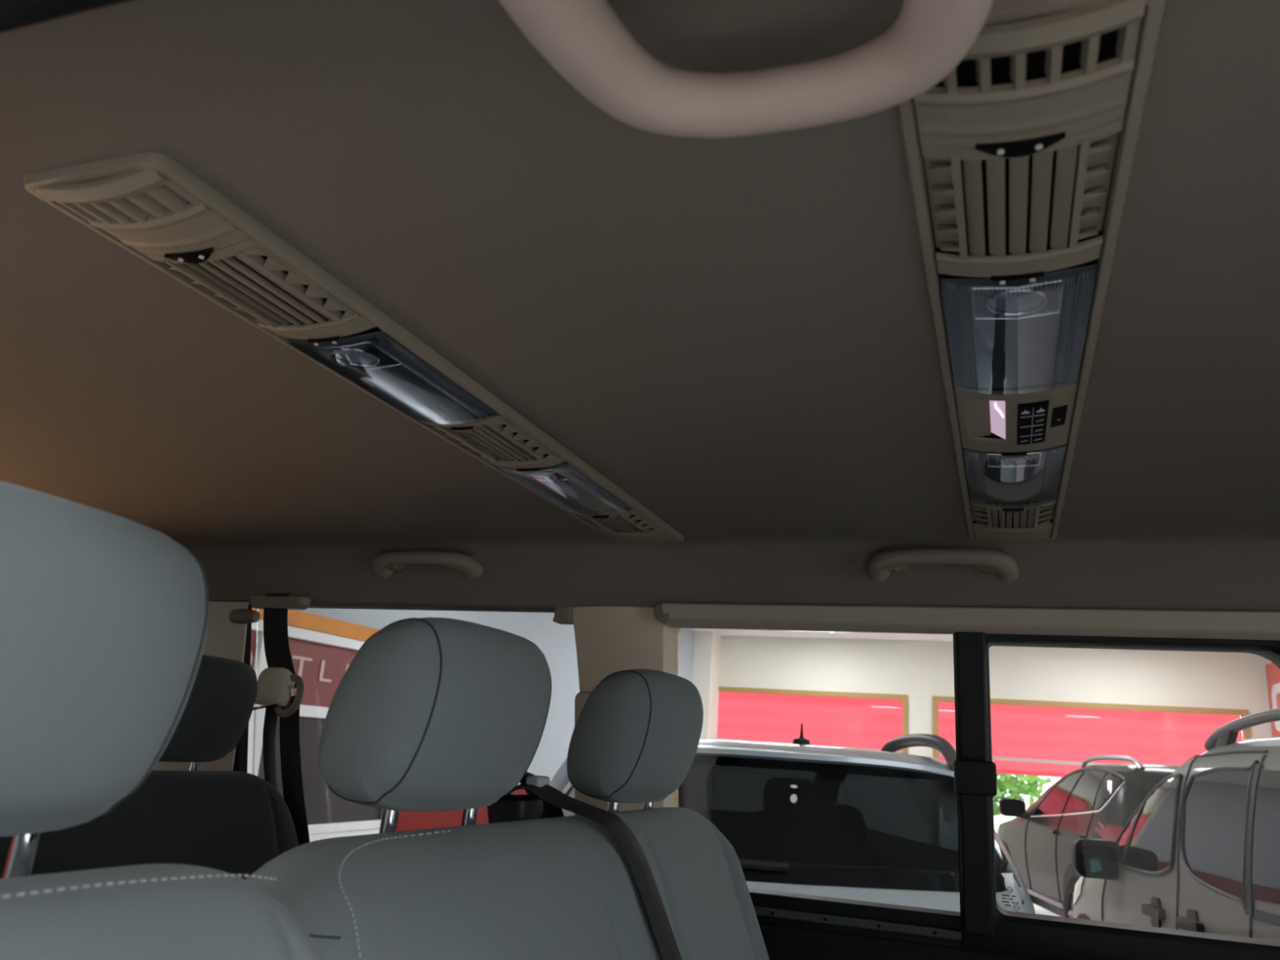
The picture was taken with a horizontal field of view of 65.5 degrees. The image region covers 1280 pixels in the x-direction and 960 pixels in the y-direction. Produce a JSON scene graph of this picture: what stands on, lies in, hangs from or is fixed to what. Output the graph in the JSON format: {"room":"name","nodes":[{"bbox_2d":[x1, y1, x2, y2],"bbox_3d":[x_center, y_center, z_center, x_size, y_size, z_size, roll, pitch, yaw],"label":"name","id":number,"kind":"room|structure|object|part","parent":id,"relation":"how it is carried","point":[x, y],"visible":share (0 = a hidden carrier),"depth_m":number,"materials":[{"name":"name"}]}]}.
{"room":"vehicle interior","nodes":[
{"label":"vehicle interior","id":0,"kind":"room"},
{"bbox_2d":[248,603,555,613],"bbox_3d":[0.184,0.377,1.509,3.800,0.532,0.196,-2,-16,20],"label":"wall","id":1,"kind":"structure","parent":0,"point":[312,606],"depth_m":1.72,"materials":[{"name":"beige paint"}]},
{"bbox_2d":[151,601,248,770],"bbox_3d":[-0.884,0.441,1.846,0.379,0.460,0.096,-2,-16,20],"label":"trim","id":2,"kind":"structure","parent":1,"relation":"attached to","point":[225,638],"depth_m":1.81,"materials":[{"name":"beige plastic"}]},
{"bbox_2d":[232,604,252,773],"bbox_3d":[-0.409,0.444,1.718,0.760,0.460,0.115,-2,-16,20],"label":"window","id":3,"kind":"structure","parent":1,"relation":"in","point":[240,762],"depth_m":1.83,"materials":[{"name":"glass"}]},
{"bbox_2d":[228,608,260,624],"bbox_3d":[-0.703,0.243,1.773,0.050,0.028,0.028,-2,-16,20],"label":"clip","id":4,"kind":"object","parent":1,"relation":"attached to","point":[241,616],"visible":1,"depth_m":1.76,"materials":[{"name":"brown plastic"}]},
{"bbox_2d":[552,605,573,624],"bbox_3d":[-0.120,0.213,1.579,0.027,0.029,0.032,-2,-16,20],"label":"clip","id":5,"kind":"object","parent":1,"relation":"attached to","point":[562,614],"visible":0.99,"depth_m":1.57,"materials":[{"name":"brown plastic"}]},
{"bbox_2d":[572,606,681,815],"bbox_3d":[-0.030,0.426,1.562,0.201,0.454,0.175,-2,-16,20],"label":"trim","id":6,"kind":"structure","parent":1,"relation":"attached to","point":[609,640],"depth_m":1.54,"materials":[{"name":"beige plastic"}]},
{"bbox_2d":[653,601,669,623],"bbox_3d":[0.038,0.201,1.514,0.032,0.033,0.026,-2,-16,20],"label":"clip","id":7,"kind":"object","parent":1,"relation":"attached to","point":[662,617],"visible":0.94,"depth_m":1.50,"materials":[{"name":"brown plastic"}]},
{"bbox_2d":[661,602,1279,639],"bbox_3d":[0.973,0.179,1.184,1.985,0.031,0.053,-2,-16,20],"label":"trim","id":8,"kind":"structure","parent":1,"relation":"attached to","point":[1211,624],"depth_m":1.35,"materials":[{"name":"beige plastic"}]},
{"bbox_2d":[747,631,1279,959],"bbox_3d":[0.487,0.424,1.373,0.960,0.429,0.159,-2,-16,20],"label":"window","id":9,"kind":"structure","parent":1,"relation":"in","point":[981,925],"depth_m":1.34,"materials":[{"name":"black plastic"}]},
{"bbox_3d":[0.243,0.630,1.453,0.436,0.043,0.057,-2,-16,20],"label":"sill","id":10,"kind":"part","parent":9,"relation":"part of","materials":[{"name":"black plastic"}]},
{"bbox_3d":[0.456,0.411,1.359,0.040,0.400,0.108,-2,-16,20],"label":"post","id":11,"kind":"part","parent":9,"relation":"part of","materials":[{"name":"black plastic"}]},
{"bbox_3d":[0.693,0.422,1.304,0.527,0.425,0.147,-2,-16,20],"label":"frame","id":12,"kind":"part","parent":9,"relation":"part of","materials":[{"name":"black plastic"}]},
{"bbox_2d":[296,608,694,785],"bbox_3d":[-2.592,0.888,6.783,0.150,2.340,21.000,-2,-16,20],"label":"wall","id":13,"kind":"structure","parent":0,"point":[557,642],"depth_m":10.88,"materials":[{"name":"grey paint"}]},
{"bbox_2d":[247,619,382,841],"bbox_3d":[-2.489,1.776,6.730,0.070,1.575,3.050,-2,-16,20],"label":"window","id":14,"kind":"structure","parent":13,"relation":"in","point":[322,660],"depth_m":7.15,"materials":[{"name":"glass"}]},
{"bbox_3d":[-2.292,2.123,7.279,0.010,0.740,1.560,-2,-16,20],"label":"pane","id":15,"kind":"part","parent":14,"relation":"part of","materials":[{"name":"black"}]},
{"bbox_2d":[252,607,380,640],"bbox_3d":[-2.261,1.092,7.375,0.060,0.110,4.000,-2,-16,20],"label":"trim","id":16,"kind":"structure","parent":13,"relation":"attached to","point":[295,618],"depth_m":7.24,"materials":[{"name":"orange wood"}]},
{"bbox_2d":[395,789,527,831],"bbox_3d":[-2.677,2.534,6.325,0.150,1.080,21.000,-2,-16,20],"label":"baseboard","id":17,"kind":"structure","parent":13,"relation":"attached to","point":[406,820],"depth_m":8.59,"materials":[{"name":"red paint"}]},
{"bbox_2d":[0,0,1279,611],"bbox_3d":[-0.036,-0.041,0.933,3.800,0.138,1.280,-2,-16,20],"label":"ceiling","id":18,"kind":"structure","parent":0,"point":[737,335],"depth_m":0.74,"materials":[{"name":"fabric"}]},
{"bbox_2d":[0,0,130,32],"bbox_3d":[-0.252,-0.163,0.347,3.700,0.023,0.024,-2,-16,20],"label":"trim","id":19,"kind":"structure","parent":18,"relation":"attached to","point":[14,14],"depth_m":0.33,"materials":[{"name":"plastic"}]},
{"bbox_2d":[249,593,311,845],"bbox_3d":[-0.590,0.520,1.625,0.238,0.677,0.048,0,-16,14],"label":"belt","id":20,"kind":"object","parent":18,"relation":"hanging from","point":[277,683],"visible":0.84,"depth_m":1.66,"materials":[{"name":"black fabric"}]},
{"bbox_2d":[23,151,684,544],"bbox_3d":[-0.151,-0.041,1.021,0.107,0.020,1.000,-2,-16,20],"label":"console","id":21,"kind":"object","parent":18,"relation":"attached to","point":[148,205],"visible":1,"depth_m":0.74,"materials":[{"name":"brown plastic"}]},
{"bbox_2d":[35,168,250,255],"bbox_3d":[-0.303,-0.160,0.610,0.091,0.015,0.081,-2,-16,20],"label":"air vent","id":22,"kind":"object","parent":21,"relation":"attached to","point":[142,211],"depth_m":0.60,"materials":[{"name":"brown plastic"}]},
{"bbox_3d":[-0.266,-0.133,0.710,0.091,0.016,0.138,-2,-16,20],"label":"grille frame","id":23,"kind":"part","parent":21,"relation":"part of","materials":[{"name":"brown plastic"}]},
{"bbox_2d":[314,340,403,368],"bbox_3d":[-0.229,-0.101,0.811,0.054,0.006,0.048,-2,-16,20],"label":"light","id":24,"kind":"object","parent":21,"relation":"on","point":[345,354],"depth_m":0.81,"materials":[{"name":"silver metal"}]},
{"bbox_2d":[288,330,497,418],"bbox_3d":[-0.207,-0.086,0.869,0.090,0.004,0.191,-2,-16,20],"label":"lamp","id":25,"kind":"object","parent":21,"relation":"on","point":[396,368],"depth_m":0.85,"materials":[{"name":"grey"}]},
{"bbox_3d":[-0.149,-0.039,1.028,0.091,0.016,0.154,-2,-16,20],"label":"grille frame","id":26,"kind":"part","parent":21,"relation":"part of","materials":[{"name":"brown plastic"}]},
{"bbox_2d":[515,467,569,481],"bbox_3d":[-0.110,-0.005,1.131,0.048,0.005,0.043,-2,-16,20],"label":"light","id":27,"kind":"object","parent":21,"relation":"on","point":[543,474],"depth_m":1.13,"materials":[{"name":"silver metal"}]},
{"bbox_2d":[496,462,631,511],"bbox_3d":[-0.086,0.011,1.197,0.090,0.004,0.202,-2,-16,20],"label":"lamp","id":28,"kind":"object","parent":21,"relation":"on","point":[569,486],"depth_m":1.18,"materials":[{"name":"grey"}]},
{"bbox_3d":[-0.028,0.058,1.353,0.091,0.016,0.134,-2,-16,20],"label":"grille frame","id":29,"kind":"part","parent":21,"relation":"part of","materials":[{"name":"brown plastic"}]},
{"bbox_2d":[372,551,483,578],"bbox_3d":[-0.353,0.139,1.626,0.200,0.039,0.067,-2,-16,20],"label":"handle","id":30,"kind":"object","parent":18,"relation":"attached to","point":[384,563],"visible":1,"depth_m":1.60,"materials":[{"name":"brown plastic"}]},
{"bbox_2d":[498,0,993,137],"bbox_3d":[0.042,-0.180,0.363,0.182,0.043,0.145,-2,-16,20],"label":"handle","id":31,"kind":"object","parent":18,"relation":"attached to","point":[585,42],"visible":1,"depth_m":0.39,"materials":[{"name":"beige plastic"}]},
{"bbox_2d":[866,548,1018,582],"bbox_3d":[0.407,0.117,1.351,0.200,0.039,0.067,-2,-16,20],"label":"handle","id":32,"kind":"object","parent":18,"relation":"attached to","point":[881,565],"visible":1,"depth_m":1.33,"materials":[{"name":"brown plastic"}]},
{"bbox_2d":[887,0,1165,542],"bbox_3d":[0.320,-0.055,0.851,0.107,0.020,1.000,-2,-16,20],"label":"console","id":33,"kind":"object","parent":18,"relation":"attached to","point":[1019,140],"visible":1,"depth_m":0.55,"materials":[{"name":"brown plastic"}]},
{"bbox_3d":[0.443,0.044,1.183,0.091,0.016,0.134,-2,-16,20],"label":"grille frame","id":34,"kind":"part","parent":33,"relation":"part of","materials":[{"name":"brown plastic"}]},
{"bbox_2d":[986,450,1041,467],"bbox_3d":[0.361,-0.019,0.961,0.048,0.005,0.043,-2,-16,20],"label":"light","id":35,"kind":"object","parent":33,"relation":"on","point":[1033,459],"depth_m":0.96,"materials":[{"name":"silver metal"}]},
{"bbox_2d":[964,444,1065,503],"bbox_3d":[0.385,-0.003,1.027,0.090,0.004,0.202,-2,-16,20],"label":"lamp","id":36,"kind":"object","parent":33,"relation":"on","point":[1028,476],"depth_m":1.02,"materials":[{"name":"grey"}]},
{"bbox_3d":[0.323,-0.051,0.859,0.091,0.010,0.156,-2,-16,20],"label":"control panel","id":37,"kind":"part","parent":33,"relation":"part of","materials":[{"name":"brown plastic"}]},
{"bbox_2d":[971,278,1063,319],"bbox_3d":[0.242,-0.115,0.641,0.054,0.006,0.048,-2,-16,20],"label":"light","id":38,"kind":"object","parent":33,"relation":"on","point":[1042,299],"depth_m":0.64,"materials":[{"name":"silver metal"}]},
{"bbox_2d":[940,264,1096,387],"bbox_3d":[0.264,-0.101,0.699,0.090,0.004,0.191,-2,-16,20],"label":"lamp","id":39,"kind":"object","parent":33,"relation":"on","point":[1028,332],"depth_m":0.69,"materials":[{"name":"grey"}]},
{"bbox_3d":[0.205,-0.147,0.540,0.091,0.016,0.138,-2,-16,20],"label":"grille frame","id":40,"kind":"part","parent":33,"relation":"part of","materials":[{"name":"brown plastic"}]},
{"bbox_2d":[913,0,1145,147],"bbox_3d":[0.168,-0.174,0.439,0.091,0.015,0.081,-2,-16,20],"label":"outlet","id":41,"kind":"object","parent":33,"relation":"attached to","point":[1037,73],"depth_m":0.44,"materials":[{"name":"brown plastic"}]},
{"bbox_2d":[1050,404,1067,427],"bbox_3d":[0.352,-0.053,0.837,0.011,0.004,0.048,-2,-16,20],"label":"rocker switch","id":42,"kind":"object","parent":33,"relation":"attached to","point":[1059,413],"depth_m":0.84,"materials":[{"name":"grey plastic"}]},
{"bbox_2d":[692,631,721,737],"bbox_3d":[1.001,4.146,15.803,0.300,3.420,0.550,-2,-16,20],"label":"pillar","id":43,"kind":"structure","parent":0,"point":[707,644],"depth_m":15.88,"materials":[{"name":"beige paint"}]},
{"bbox_2d":[690,628,953,641],"bbox_3d":[1.207,-0.665,4.870,11.000,0.150,23.250,-2,-16,20],"label":"ceiling","id":44,"kind":"structure","parent":0,"point":[753,633],"depth_m":15.42,"materials":[{"name":"white"}]},
{"bbox_2d":[759,924,1036,959],"bbox_3d":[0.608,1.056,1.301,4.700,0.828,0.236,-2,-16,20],"label":"door trim","id":45,"kind":"structure","parent":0,"point":[781,943],"depth_m":1.41,"materials":[{"name":"black plastic"}]},
{"bbox_2d":[719,635,1272,757],"bbox_3d":[4.643,4.142,14.872,8.800,3.420,0.200,-2,-16,20],"label":"wall","id":46,"kind":"structure","parent":0,"point":[921,670],"depth_m":14.82,"materials":[{"name":"beige paint"}]},
{"bbox_2d":[718,686,907,754],"bbox_3d":[2.579,3.864,15.646,3.170,1.090,0.130,-2,-16,20],"label":"window","id":47,"kind":"structure","parent":46,"relation":"in","point":[722,689],"depth_m":15.57,"materials":[{"name":"brown wood"}]},
{"bbox_2d":[716,691,902,753],"bbox_3d":[2.642,3.900,15.817,3.060,1.064,0.060,-2,-16,20],"label":"roller blind","id":48,"kind":"object","parent":47,"relation":"attached to","point":[839,722],"visible":0.52,"depth_m":15.82,"materials":[{"name":"red fabric"}]},
{"bbox_2d":[932,695,1251,759],"bbox_3d":[6.319,4.472,14.082,4.170,2.590,0.130,-2,-16,20],"label":"window","id":49,"kind":"structure","parent":46,"relation":"in","point":[1246,732],"depth_m":14.29,"materials":[{"name":"brown wood"}]},
{"bbox_2d":[937,702,1242,777],"bbox_3d":[6.431,3.787,14.449,4.060,1.064,0.060,-2,-16,20],"label":"roller blind","id":50,"kind":"object","parent":49,"relation":"attached to","point":[1027,740],"visible":0.44,"depth_m":14.46,"materials":[{"name":"red fabric"}]},
{"bbox_2d":[1032,902,1060,916],"bbox_3d":[0.974,2.748,3.942,11.000,0.100,23.250,-2,-16,20],"label":"floor","id":51,"kind":"structure","parent":0,"point":[1038,910],"depth_m":11.62,"materials":[{"name":"white tile"}]},
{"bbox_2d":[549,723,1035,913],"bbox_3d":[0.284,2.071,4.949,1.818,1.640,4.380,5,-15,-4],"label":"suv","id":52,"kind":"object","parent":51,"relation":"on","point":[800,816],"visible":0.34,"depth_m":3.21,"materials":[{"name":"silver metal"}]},
{"bbox_3d":[1.048,1.021,3.745,0.066,0.129,0.691,6,-15,-7],"label":"roof rail","id":53,"kind":"part","parent":52,"relation":"part of","materials":[{"name":"grey metal"}]},
{"bbox_2d":[996,755,1179,918],"bbox_3d":[4.770,3.653,9.841,2.069,1.744,4.600,2,-15,6],"label":"suv","id":54,"kind":"object","parent":51,"relation":"on","point":[1094,802],"visible":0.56,"depth_m":9.20,"materials":[{"name":"grey paint"}]},
{"bbox_2d":[999,798,1027,818],"bbox_3d":[3.975,3.481,10.564,0.314,0.190,0.222,-2,-16,20],"label":"mirror","id":55,"kind":"object","parent":54,"relation":"attached to","point":[1007,806],"depth_m":10.50,"materials":[{"name":"black mirror"}]},
{"bbox_3d":[3.936,4.079,9.738,0.024,0.040,1.320,2,-15,6],"label":"sill trim","id":56,"kind":"part","parent":54,"relation":"part of","materials":[{"name":"grey metal"}]},
{"bbox_3d":[3.917,3.343,9.481,0.041,0.040,0.210,2,-15,6],"label":"door handle","id":57,"kind":"part","parent":54,"relation":"part of","materials":[{"name":"grey paint"}]},
{"bbox_3d":[3.853,3.143,8.761,0.043,0.040,0.210,2,-15,6],"label":"door handle","id":58,"kind":"part","parent":54,"relation":"part of","materials":[{"name":"grey paint"}]},
{"bbox_2d":[1095,827,1123,841],"bbox_3d":[3.944,2.910,8.147,0.156,0.140,0.621,11,-17,-25],"label":"tail lamp","id":59,"kind":"object","parent":54,"relation":"attached to","point":[1105,833],"depth_m":8.23,"materials":[{"name":"red plastic"}]},
{"bbox_2d":[1097,822,1124,827],"bbox_3d":[3.973,2.919,8.116,0.188,0.190,0.691,12,-17,-26],"label":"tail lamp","id":60,"kind":"object","parent":54,"relation":"attached to","point":[1100,824],"depth_m":8.26,"materials":[{"name":"red plastic"}]},
{"bbox_3d":[4.265,2.570,9.059,0.064,0.133,1.491,2,-15,6],"label":"roof rail","id":61,"kind":"part","parent":54,"relation":"part of","materials":[{"name":"grey metal"}]},
{"bbox_2d":[1071,707,1279,939],"bbox_3d":[3.443,2.182,5.004,2.039,1.870,3.760,2,-15,6],"label":"car","id":62,"kind":"object","parent":51,"relation":"on","point":[1200,852],"visible":0.89,"depth_m":4.73,"materials":[{"name":"grey paint"}]},
{"bbox_2d":[1072,875,1084,905],"bbox_3d":[2.849,2.635,6.475,0.070,0.250,0.511,-1,-16,17],"label":"lamp","id":63,"kind":"object","parent":62,"relation":"on","point":[1078,896],"depth_m":6.31,"materials":[{"name":"white"}]},
{"bbox_2d":[1071,837,1119,879],"bbox_3d":[2.632,2.192,5.779,0.260,0.210,0.200,2,-15,6],"label":"mirror","id":64,"kind":"object","parent":62,"relation":"attached to","point":[1100,859],"depth_m":5.68,"materials":[{"name":"black plastic"}]},
{"bbox_2d":[1080,844,1117,874],"bbox_3d":[2.620,2.164,5.679,0.195,0.150,0.010,2,-15,6],"label":"mirror glass","id":65,"kind":"object","parent":62,"relation":"attached to","point":[1095,859],"depth_m":5.67,"materials":[{"name":"black mirror"}]},
{"bbox_3d":[2.627,2.209,5.097,0.039,0.050,0.220,2,-15,6],"label":"door handle","id":66,"kind":"part","parent":62,"relation":"part of","materials":[{"name":"black metal"}]},
{"bbox_3d":[2.587,2.094,4.685,0.039,0.050,0.220,2,-15,6],"label":"door handle","id":67,"kind":"part","parent":62,"relation":"part of","materials":[{"name":"black metal"}]},
{"bbox_3d":[2.811,1.102,4.410,0.058,0.183,1.329,2,-15,6],"label":"roof rail","id":68,"kind":"part","parent":62,"relation":"part of","materials":[{"name":"grey metal"}]},
{"bbox_3d":[2.559,1.724,3.845,0.040,0.050,0.636,4,-15,0],"label":"slide rail","id":69,"kind":"part","parent":62,"relation":"part of","materials":[{"name":"black metal"}]},
{"bbox_3d":[6.208,2.035,6.729,0.150,3.420,14.600,-2,-16,20],"label":"wall","id":70,"kind":"structure","parent":0,"visible":0},
{"bbox_2d":[1265,662,1279,737],"bbox_3d":[7.948,2.816,11.802,0.065,1.600,3.750,-2,-16,20],"label":"wall sign","id":71,"kind":"object","parent":70,"relation":"attached to","point":[1273,672],"visible":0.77,"depth_m":13.29,"materials":[{"name":"red plastic"}]},
{"bbox_3d":[-0.079,1.303,0.705,3.800,0.050,1.520,-2,-16,20],"label":"floor","id":72,"kind":"structure","parent":0,"visible":0},
{"bbox_2d":[0,654,298,879],"bbox_3d":[-0.533,0.740,1.026,0.621,1.143,0.895,-2,-16,20],"label":"seat","id":73,"kind":"object","parent":72,"relation":"on","point":[232,822],"visible":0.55,"depth_m":1.40,"materials":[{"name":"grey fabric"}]},
{"bbox_3d":[-0.647,0.702,1.079,0.374,0.728,0.895,-2,-16,20],"label":"backrest","id":74,"kind":"part","parent":73,"relation":"part of","materials":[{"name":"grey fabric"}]},
{"bbox_3d":[-0.662,0.447,1.468,0.018,0.121,0.012,-2,-16,20],"label":"post","id":75,"kind":"part","parent":73,"relation":"part of","materials":[{"name":"silver metal"}]},
{"bbox_2d":[0,480,324,959],"bbox_3d":[-0.089,0.540,0.185,0.659,1.145,0.444,-2,-16,20],"label":"passenger seat","id":76,"kind":"object","parent":72,"relation":"on","point":[104,615],"visible":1,"depth_m":0.45,"materials":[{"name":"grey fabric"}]},
{"bbox_3d":[-0.300,0.200,0.474,0.018,0.121,0.012,-2,-16,20],"label":"post","id":77,"kind":"part","parent":76,"relation":"part of","materials":[{"name":"silver metal"}]},
{"bbox_3d":[-0.180,0.503,0.230,0.384,0.728,0.444,-2,-16,20],"label":"backrest","id":78,"kind":"part","parent":76,"relation":"part of","materials":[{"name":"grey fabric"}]},
{"bbox_2d":[245,617,769,959],"bbox_3d":[0.128,0.726,0.820,0.637,1.147,0.943,-2,-16,20],"label":"seat","id":79,"kind":"object","parent":72,"relation":"on","point":[428,713],"visible":0.93,"depth_m":0.80,"materials":[{"name":"grey fabric"}]},
{"bbox_3d":[-0.198,0.288,0.769,0.018,0.121,0.012,-2,-16,20],"label":"post","id":80,"kind":"part","parent":79,"relation":"part of","materials":[{"name":"silver metal"}]},
{"bbox_3d":[-0.155,0.322,0.885,0.018,0.121,0.012,-2,-16,20],"label":"post","id":81,"kind":"part","parent":79,"relation":"part of","materials":[{"name":"silver metal"}]},
{"bbox_3d":[0.026,0.690,0.868,0.384,0.728,0.943,-2,-16,20],"label":"backrest","id":82,"kind":"part","parent":79,"relation":"part of","materials":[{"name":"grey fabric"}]},
{"bbox_2d":[487,771,681,959],"bbox_3d":[-0.027,0.520,0.999,0.318,0.441,0.119,5,-15,-2],"label":"belt","id":83,"kind":"object","parent":79,"relation":"on","point":[542,800],"visible":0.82,"depth_m":1.01,"materials":[{"name":"black fabric"}]},
{"bbox_3d":[-0.034,0.412,1.183,0.018,0.121,0.012,-2,-16,20],"label":"post","id":84,"kind":"part","parent":79,"relation":"part of","materials":[{"name":"silver metal"}]},
{"bbox_3d":[0.009,0.446,1.299,0.018,0.121,0.012,-2,-16,20],"label":"post","id":85,"kind":"part","parent":79,"relation":"part of","materials":[{"name":"silver metal"}]},
{"label":"outside","id":86,"kind":"structure","parent":0,"visible":0},
{"bbox_2d":[993,802,1029,809],"bbox_3d":[14.308,13.126,38.540,80.000,0.180,53.750,-2,-16,20],"label":"ground","id":87,"kind":"structure","parent":86,"point":[1027,804],"depth_m":55.74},
{"bbox_2d":[993,813,1016,832],"bbox_3d":[8.252,6.215,17.773,1.758,1.420,4.100,18,-21,-42],"label":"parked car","id":88,"kind":"object","parent":87,"relation":"on","point":[998,819],"visible":0.02,"depth_m":18.27,"materials":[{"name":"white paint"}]},
{"bbox_2d":[993,773,1052,815],"bbox_3d":[7.488,5.801,22.037,3.184,4.360,3.133,-2,-16,20],"label":"tree","id":89,"kind":"object","parent":87,"relation":"on","point":[1015,787],"visible":0.04,"depth_m":21.12,"materials":[{"name":"green plant"}]}
]}

